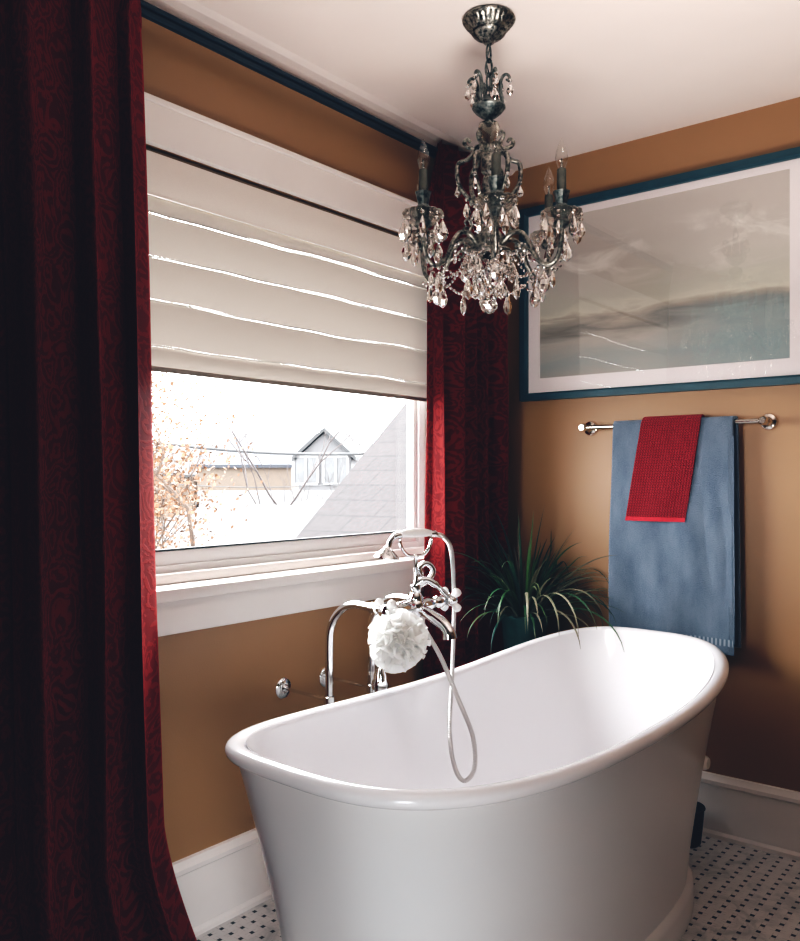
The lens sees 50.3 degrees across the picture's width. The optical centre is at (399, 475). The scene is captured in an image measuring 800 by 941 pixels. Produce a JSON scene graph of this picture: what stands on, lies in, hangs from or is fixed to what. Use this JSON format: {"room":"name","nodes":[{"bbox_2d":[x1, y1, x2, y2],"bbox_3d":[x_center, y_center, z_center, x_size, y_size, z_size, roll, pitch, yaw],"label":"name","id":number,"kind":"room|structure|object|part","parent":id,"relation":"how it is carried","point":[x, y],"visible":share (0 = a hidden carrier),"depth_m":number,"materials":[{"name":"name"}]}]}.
{"room":"bathroom","nodes":[
{"label":"bathroom","id":0,"kind":"room"},
{"bbox_2d":[141,17,434,862],"bbox_3d":[-1.120,0.004,1.786,0.160,2.500,4.960,0,0,39],"label":"wall","id":1,"kind":"structure","parent":0,"point":[218,683],"depth_m":2.47,"materials":[{"name":"paint"}]},
{"bbox_2d":[172,828,271,936],"bbox_3d":[-1.099,1.146,1.666,0.024,0.216,4.800,0,0,39],"label":"baseboard","id":2,"kind":"structure","parent":1,"relation":"attached to","point":[217,883],"depth_m":2.40,"materials":[{"name":"white paint"}]},
{"bbox_2d":[144,92,426,636],"bbox_3d":[-0.359,-0.282,2.672,0.166,1.408,1.775,0,0,39],"label":"window","id":3,"kind":"structure","parent":1,"relation":"in","point":[209,586],"depth_m":2.60,"materials":[{"name":"white plastic"}]},
{"bbox_3d":[-0.310,-0.341,2.633,0.032,1.290,1.775,0,0,39],"label":"casing","id":4,"kind":"part","parent":3,"relation":"part of","materials":[{"name":"white paint"}]},
{"bbox_3d":[-0.402,-0.283,2.707,0.032,1.075,1.441,0,0,39],"label":"sash","id":5,"kind":"part","parent":3,"relation":"part of","materials":[{"name":"white plastic"}]},
{"bbox_2d":[146,147,426,401],"bbox_3d":[-0.331,-0.570,2.649,0.059,0.585,1.511,0,0,39],"label":"roman shade","id":6,"kind":"object","parent":3,"relation":"attached to","point":[272,352],"visible":0.75,"depth_m":2.58,"materials":[{"name":"fabric"}]},
{"bbox_3d":[-0.340,-0.850,2.656,0.036,0.024,1.511,0,0,39],"label":"head rail","id":7,"kind":"part","parent":6,"relation":"part of","materials":[{"name":"fabric"}]},
{"bbox_3d":[-0.332,-0.642,2.650,0.018,0.120,1.511,0,0,39],"label":"shade panel","id":8,"kind":"part","parent":6,"relation":"part of","materials":[{"name":"fabric"}]},
{"bbox_3d":[-0.332,-0.722,2.650,0.018,0.044,1.511,0,0,39],"label":"shade panel","id":9,"kind":"part","parent":6,"relation":"part of","materials":[{"name":"fabric"}]},
{"bbox_3d":[-0.332,-0.524,2.650,0.018,0.122,1.511,0,0,39],"label":"shade panel","id":10,"kind":"part","parent":6,"relation":"part of","materials":[{"name":"fabric"}]},
{"bbox_3d":[-0.332,-0.405,2.650,0.018,0.121,1.511,0,0,39],"label":"shade panel","id":11,"kind":"part","parent":6,"relation":"part of","materials":[{"name":"fabric"}]},
{"bbox_3d":[-0.332,-0.314,2.650,0.018,0.067,1.511,0,0,39],"label":"shade panel","id":12,"kind":"part","parent":6,"relation":"part of","materials":[{"name":"fabric"}]},
{"bbox_3d":[-0.359,0.299,2.672,0.166,0.061,1.775,0,0,39],"label":"sill","id":13,"kind":"part","parent":3,"relation":"part of","materials":[{"name":"white paint"}]},
{"bbox_2d":[140,0,504,189],"bbox_3d":[-0.560,-1.175,2.291,0.074,0.035,3.050,0,0,39],"label":"rail","id":14,"kind":"object","parent":1,"relation":"attached to","point":[150,12],"visible":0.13,"depth_m":2.48,"materials":[{"name":"blue paint"}]},
{"bbox_2d":[0,0,196,940],"bbox_3d":[-0.763,0.020,1.753,0.158,2.457,1.105,0,0,23],"label":"curtain","id":15,"kind":"object","parent":14,"relation":"hanging from","point":[85,856],"visible":1,"depth_m":1.91,"materials":[{"name":"red fabric"}]},
{"bbox_2d":[423,140,508,678],"bbox_3d":[0.253,0.020,3.205,0.117,2.456,0.427,0,0,39],"label":"curtain","id":16,"kind":"object","parent":14,"relation":"hanging from","point":[466,479],"visible":0.53,"depth_m":3.11,"materials":[{"name":"red fabric"}]},
{"bbox_2d":[144,0,514,175],"bbox_3d":[-1.073,-1.222,1.645,0.090,0.048,4.800,0,0,39],"label":"trim","id":17,"kind":"structure","parent":1,"relation":"attached to","point":[192,12],"depth_m":2.57,"materials":[{"name":"paint"}]},
{"bbox_2d":[194,0,799,170],"bbox_3d":[0.213,-1.306,0.603,3.720,0.120,5.120,0,0,39],"label":"ceiling","id":18,"kind":"structure","parent":0,"point":[587,75],"depth_m":2.53,"materials":[{"name":"paint"}]},
{"bbox_2d":[398,5,584,315],"bbox_3d":[0.241,-0.842,2.313,0.526,0.806,0.495,0,0,39],"label":"chandelier","id":19,"kind":"object","parent":18,"relation":"hanging from","point":[487,260],"visible":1,"depth_m":2.27,"materials":[{"name":"silver metal"}]},
{"bbox_3d":[0.128,-0.562,2.373,0.155,0.093,0.012,0,0,31],"label":"bead chain","id":20,"kind":"part","parent":19,"relation":"part of","materials":[{"name":"clear glass"}]},
{"bbox_3d":[0.139,-0.618,2.374,0.188,0.144,0.016,0,0,31],"label":"arm","id":21,"kind":"part","parent":19,"relation":"part of","materials":[{"name":"silver metal"}]},
{"bbox_3d":[0.132,-0.562,2.245,0.155,0.093,0.012,0,0,-29],"label":"bead chain","id":22,"kind":"part","parent":19,"relation":"part of","materials":[{"name":"clear glass"}]},
{"bbox_3d":[0.137,-0.618,2.255,0.188,0.144,0.016,0,0,-29],"label":"arm","id":23,"kind":"part","parent":19,"relation":"part of","materials":[{"name":"silver metal"}]},
{"bbox_3d":[0.240,-1.096,2.313,0.018,0.161,0.012,0,0,39],"label":"lamp cord","id":24,"kind":"part","parent":19,"relation":"part of","materials":[{"name":"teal metal"}]},
{"bbox_2d":[478,120,499,142],"bbox_3d":[0.241,-0.929,2.313,0.059,0.066,0.059,0,0,39],"label":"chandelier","id":25,"kind":"object","parent":19,"relation":"on","point":[489,128],"depth_m":2.29,"materials":[{"name":"silver metal"}]},
{"bbox_3d":[0.241,-0.548,2.313,0.114,0.120,0.112,0,0,39],"label":"lamp shade","id":26,"kind":"part","parent":19,"relation":"part of","materials":[{"name":"clear glass"}]},
{"bbox_3d":[0.241,-0.996,2.313,0.091,0.071,0.091,0,0,39],"label":"lamp shade","id":27,"kind":"part","parent":19,"relation":"part of","materials":[{"name":"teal metal"}]},
{"bbox_3d":[0.241,-1.089,2.313,0.020,0.168,0.020,0,0,-6],"label":"chain","id":28,"kind":"part","parent":19,"relation":"part of","materials":[{"name":"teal metal"}]},
{"bbox_3d":[0.239,-0.618,2.193,0.016,0.144,0.188,0,0,1],"label":"arm","id":29,"kind":"part","parent":19,"relation":"part of","materials":[{"name":"silver metal"}]},
{"bbox_3d":[0.246,-0.562,2.184,0.012,0.093,0.155,0,0,1],"label":"bead chain","id":30,"kind":"part","parent":19,"relation":"part of","materials":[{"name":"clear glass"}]},
{"bbox_3d":[0.345,-0.618,2.370,0.188,0.144,0.016,0,0,-29],"label":"arm","id":31,"kind":"part","parent":19,"relation":"part of","materials":[{"name":"silver metal"}]},
{"bbox_3d":[0.350,-0.562,2.381,0.155,0.093,0.012,0,0,-29],"label":"bead chain","id":32,"kind":"part","parent":19,"relation":"part of","materials":[{"name":"clear glass"}]},
{"bbox_3d":[0.343,-0.618,2.251,0.188,0.144,0.016,0,0,31],"label":"arm","id":33,"kind":"part","parent":19,"relation":"part of","materials":[{"name":"silver metal"}]},
{"bbox_3d":[0.354,-0.562,2.252,0.155,0.093,0.012,0,0,31],"label":"bead chain","id":34,"kind":"part","parent":19,"relation":"part of","materials":[{"name":"clear glass"}]},
{"bbox_2d":[196,835,799,940],"bbox_3d":[0.213,1.314,0.603,3.720,0.120,5.120,0,0,39],"label":"floor","id":35,"kind":"structure","parent":0,"point":[742,893],"depth_m":2.50,"materials":[{"name":"tile"}]},
{"bbox_2d":[275,536,461,704],"bbox_3d":[-0.056,0.709,2.519,0.570,1.088,0.334,0,0,39],"label":"faucet","id":36,"kind":"object","parent":35,"relation":"on","point":[414,602],"visible":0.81,"depth_m":2.45,"materials":[{"name":"silver metal"}]},
{"bbox_3d":[-0.053,0.350,2.322,0.036,0.036,0.026,0,0,39],"label":"handle knob","id":37,"kind":"part","parent":36,"relation":"part of","materials":[{"name":"white ceramic"}]},
{"bbox_3d":[-0.034,0.369,2.316,0.042,0.041,0.046,0,0,39],"label":"cross handle","id":38,"kind":"part","parent":36,"relation":"part of","materials":[{"name":"silver metal"}]},
{"bbox_3d":[-0.024,0.350,2.298,0.036,0.036,0.026,0,0,39],"label":"handle knob","id":39,"kind":"part","parent":36,"relation":"part of","materials":[{"name":"white ceramic"}]},
{"bbox_2d":[368,604,430,673],"bbox_3d":[-0.003,0.439,2.298,0.170,0.184,0.168,0,0,-4],"label":"bath pouf","id":40,"kind":"object","parent":36,"relation":"hanging from","point":[399,640],"visible":1,"depth_m":2.26,"materials":[{"name":"white plastic"}]},
{"bbox_2d":[396,585,445,616],"bbox_3d":[0.050,0.353,2.420,0.056,0.092,0.231,0,0,39],"label":"handle","id":41,"kind":"object","parent":36,"relation":"on","point":[417,604],"depth_m":2.40,"materials":[{"name":"silver metal"}]},
{"bbox_2d":[374,528,477,782],"bbox_3d":[0.054,0.508,2.458,0.295,0.721,0.190,0,0,-16],"label":"shower","id":42,"kind":"object","parent":36,"relation":"on","point":[386,553],"visible":0.88,"depth_m":2.40,"materials":[{"name":"silver metal"}]},
{"bbox_3d":[0.099,0.324,2.416,0.121,0.081,0.025,0,0,-1],"label":"diverter lever","id":43,"kind":"part","parent":36,"relation":"part of","materials":[{"name":"silver metal"}]},
{"bbox_3d":[0.101,0.406,2.367,0.134,0.090,0.041,0,0,39],"label":"spout","id":44,"kind":"part","parent":36,"relation":"part of","materials":[{"name":"silver metal"}]},
{"bbox_3d":[0.137,0.388,2.557,0.036,0.036,0.026,0,0,39],"label":"handle knob","id":45,"kind":"part","parent":36,"relation":"part of","materials":[{"name":"white ceramic"}]},
{"bbox_3d":[0.147,0.369,2.539,0.042,0.041,0.046,0,0,39],"label":"cross handle","id":46,"kind":"part","parent":36,"relation":"part of","materials":[{"name":"silver metal"}]},
{"bbox_3d":[0.166,0.388,2.533,0.036,0.036,0.026,0,0,39],"label":"handle knob","id":47,"kind":"part","parent":36,"relation":"part of","materials":[{"name":"white ceramic"}]},
{"bbox_3d":[0.166,0.350,2.533,0.036,0.036,0.026,0,0,39],"label":"handle knob","id":48,"kind":"part","parent":36,"relation":"part of","materials":[{"name":"white ceramic"}]},
{"bbox_2d":[225,626,728,940],"bbox_3d":[0.313,0.885,2.240,0.800,0.736,1.684,0,0,39],"label":"bathtub","id":49,"kind":"object","parent":35,"relation":"on","point":[574,821],"visible":0.99,"depth_m":1.97,"materials":[{"name":"white ceramic"}]},
{"bbox_2d":[690,801,705,847],"bbox_3d":[0.975,1.190,2.914,0.133,0.127,0.133,0,0,39],"label":"basket","id":50,"kind":"object","parent":35,"relation":"on","point":[699,815],"visible":0.25,"depth_m":2.87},
{"bbox_3d":[0.468,1.004,3.209,0.220,0.499,0.220,0,0,39],"label":"plant stand","id":51,"kind":"object","parent":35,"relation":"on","visible":0},
{"bbox_2d":[445,510,623,650],"bbox_3d":[0.472,0.431,3.053,0.666,0.644,0.649,0,0,39],"label":"potted plant","id":52,"kind":"object","parent":51,"relation":"on","point":[524,617],"visible":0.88,"depth_m":3.14,"materials":[{"name":"green plant"}]},
{"bbox_3d":[0.468,0.635,3.209,0.188,0.236,0.188,0,0,39],"label":"pot","id":53,"kind":"part","parent":52,"relation":"part of","materials":[{"name":"teal ceramic"}]},
{"bbox_2d":[504,97,799,791],"bbox_3d":[1.774,0.004,2.531,3.400,2.500,0.160,0,0,39],"label":"wall","id":54,"kind":"structure","parent":0,"point":[562,471],"depth_m":2.98,"materials":[{"name":"paint"}]},
{"bbox_2d":[519,146,799,401],"bbox_3d":[0.940,-0.686,3.080,1.157,0.770,0.033,0,0,39],"label":"framed picture","id":55,"kind":"object","parent":54,"relation":"attached to","point":[687,281],"visible":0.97,"depth_m":3.06,"materials":[{"name":"teal paint"}]},
{"bbox_2d":[578,413,778,435],"bbox_3d":[0.961,-0.182,3.031,0.708,0.058,0.086,0,0,39],"label":"towel bar","id":56,"kind":"object","parent":54,"relation":"attached to","point":[769,421],"visible":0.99,"depth_m":2.85,"materials":[{"name":"silver metal"}]},
{"bbox_3d":[0.708,-0.182,3.236,0.058,0.058,0.086,0,0,39],"label":"post","id":57,"kind":"part","parent":56,"relation":"part of","materials":[{"name":"silver metal"}]},
{"bbox_2d":[608,416,740,655],"bbox_3d":[0.951,0.198,2.990,0.458,0.802,0.081,0,0,39],"label":"bath towel","id":58,"kind":"object","parent":56,"relation":"hanging from","point":[684,578],"visible":0.82,"depth_m":2.93,"materials":[{"name":"blue fabric"}]},
{"bbox_2d":[625,414,704,521],"bbox_3d":[0.935,-0.027,3.006,0.262,0.372,0.090,0,0,39],"label":"hand towel","id":59,"kind":"object","parent":58,"relation":"on","point":[660,488],"visible":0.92,"depth_m":2.98,"materials":[{"name":"red fabric"}]},
{"bbox_3d":[1.213,-0.182,2.826,0.058,0.058,0.086,0,0,39],"label":"post","id":60,"kind":"part","parent":56,"relation":"part of","materials":[{"name":"silver metal"}]},
{"bbox_2d":[698,771,799,860],"bbox_3d":[1.725,1.146,2.452,3.376,0.216,0.024,0,0,39],"label":"baseboard","id":61,"kind":"structure","parent":54,"relation":"attached to","point":[755,815],"depth_m":2.88,"materials":[{"name":"white paint"}]},
{"label":"outside","id":62,"kind":"structure","parent":0,"visible":0},
{"bbox_3d":[-14.406,4.604,41.265,69.500,0.300,100.000,0,0,39],"label":"ground","id":63,"kind":"structure","parent":62,"visible":0},
{"bbox_2d":[153,443,217,522],"bbox_3d":[-8.493,1.578,33.961,4.012,5.751,8.280,0,0,8],"label":"house","id":64,"kind":"structure","parent":63,"relation":"on","point":[179,453],"depth_m":30.09,"materials":[{"name":"beige"}]},
{"bbox_2d":[150,212,285,549],"bbox_3d":[-2.393,0.772,7.045,2.879,7.403,2.960,0,0,15],"label":"autumn tree","id":65,"kind":"object","parent":63,"relation":"on","point":[158,477],"visible":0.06,"depth_m":7.16,"materials":[{"name":"orange plant"}]},
{"bbox_2d":[155,503,320,548],"bbox_3d":[-1.456,2.409,10.732,2.551,4.089,4.280,0,0,30],"label":"house","id":66,"kind":"structure","parent":63,"relation":"on","point":[272,522],"depth_m":9.98,"materials":[{"name":"white"}]},
{"bbox_2d":[192,433,316,492],"bbox_3d":[-4.526,1.449,30.978,3.322,6.009,8.280,0,0,6],"label":"house","id":67,"kind":"structure","parent":63,"relation":"on","point":[296,441],"depth_m":27.15,"materials":[{"name":"beige"}]},
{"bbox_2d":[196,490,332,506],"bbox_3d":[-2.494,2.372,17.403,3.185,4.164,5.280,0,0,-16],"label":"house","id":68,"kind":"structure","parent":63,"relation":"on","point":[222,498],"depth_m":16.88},
{"bbox_2d":[152,283,406,505],"bbox_3d":[-0.800,0.577,13.211,6.128,7.773,6.632,0,0,13],"label":"bare tree","id":69,"kind":"object","parent":63,"relation":"on","point":[219,385],"visible":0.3,"depth_m":12.57,"materials":[{"name":"brown plant"}]},
{"bbox_2d":[292,427,371,489],"bbox_3d":[-1.468,1.631,23.218,1.630,5.646,4.780,0,0,10],"label":"house","id":70,"kind":"structure","parent":63,"relation":"on","point":[301,467],"depth_m":21.02,"materials":[{"name":"white wood"}]},
{"bbox_3d":[-2.326,-0.143,21.054,0.542,0.620,0.301,0,0,39],"label":"pane","id":71,"kind":"part","parent":70,"relation":"part of","materials":[{"name":"grey glass"}]},
{"bbox_3d":[-1.578,-0.143,20.922,0.542,0.620,0.301,0,0,39],"label":"pane","id":72,"kind":"part","parent":70,"relation":"part of","materials":[{"name":"grey glass"}]},
{"bbox_2d":[295,401,406,538],"bbox_3d":[2.283,1.806,6.507,5.178,5.295,5.000,0,0,28],"label":"neighboring roof","id":73,"kind":"structure","parent":63,"relation":"on","point":[372,497],"depth_m":5.98,"materials":[{"name":"grey"}]},
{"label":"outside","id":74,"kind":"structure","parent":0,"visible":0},
{"bbox_2d":[153,441,363,455],"bbox_3d":[-1.902,-0.521,13.000,6.118,0.410,0.038,0,0,-19],"label":"power line","id":75,"kind":"object","parent":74,"point":[178,445],"visible":0.46,"depth_m":12.97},
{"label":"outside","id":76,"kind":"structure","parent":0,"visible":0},
{"bbox_2d":[154,482,338,487],"bbox_3d":[-2.418,0.048,14.000,5.892,0.292,0.012,0,0,-20],"label":"power line","id":77,"kind":"object","parent":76,"point":[154,482],"visible":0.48,"depth_m":14.02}
]}

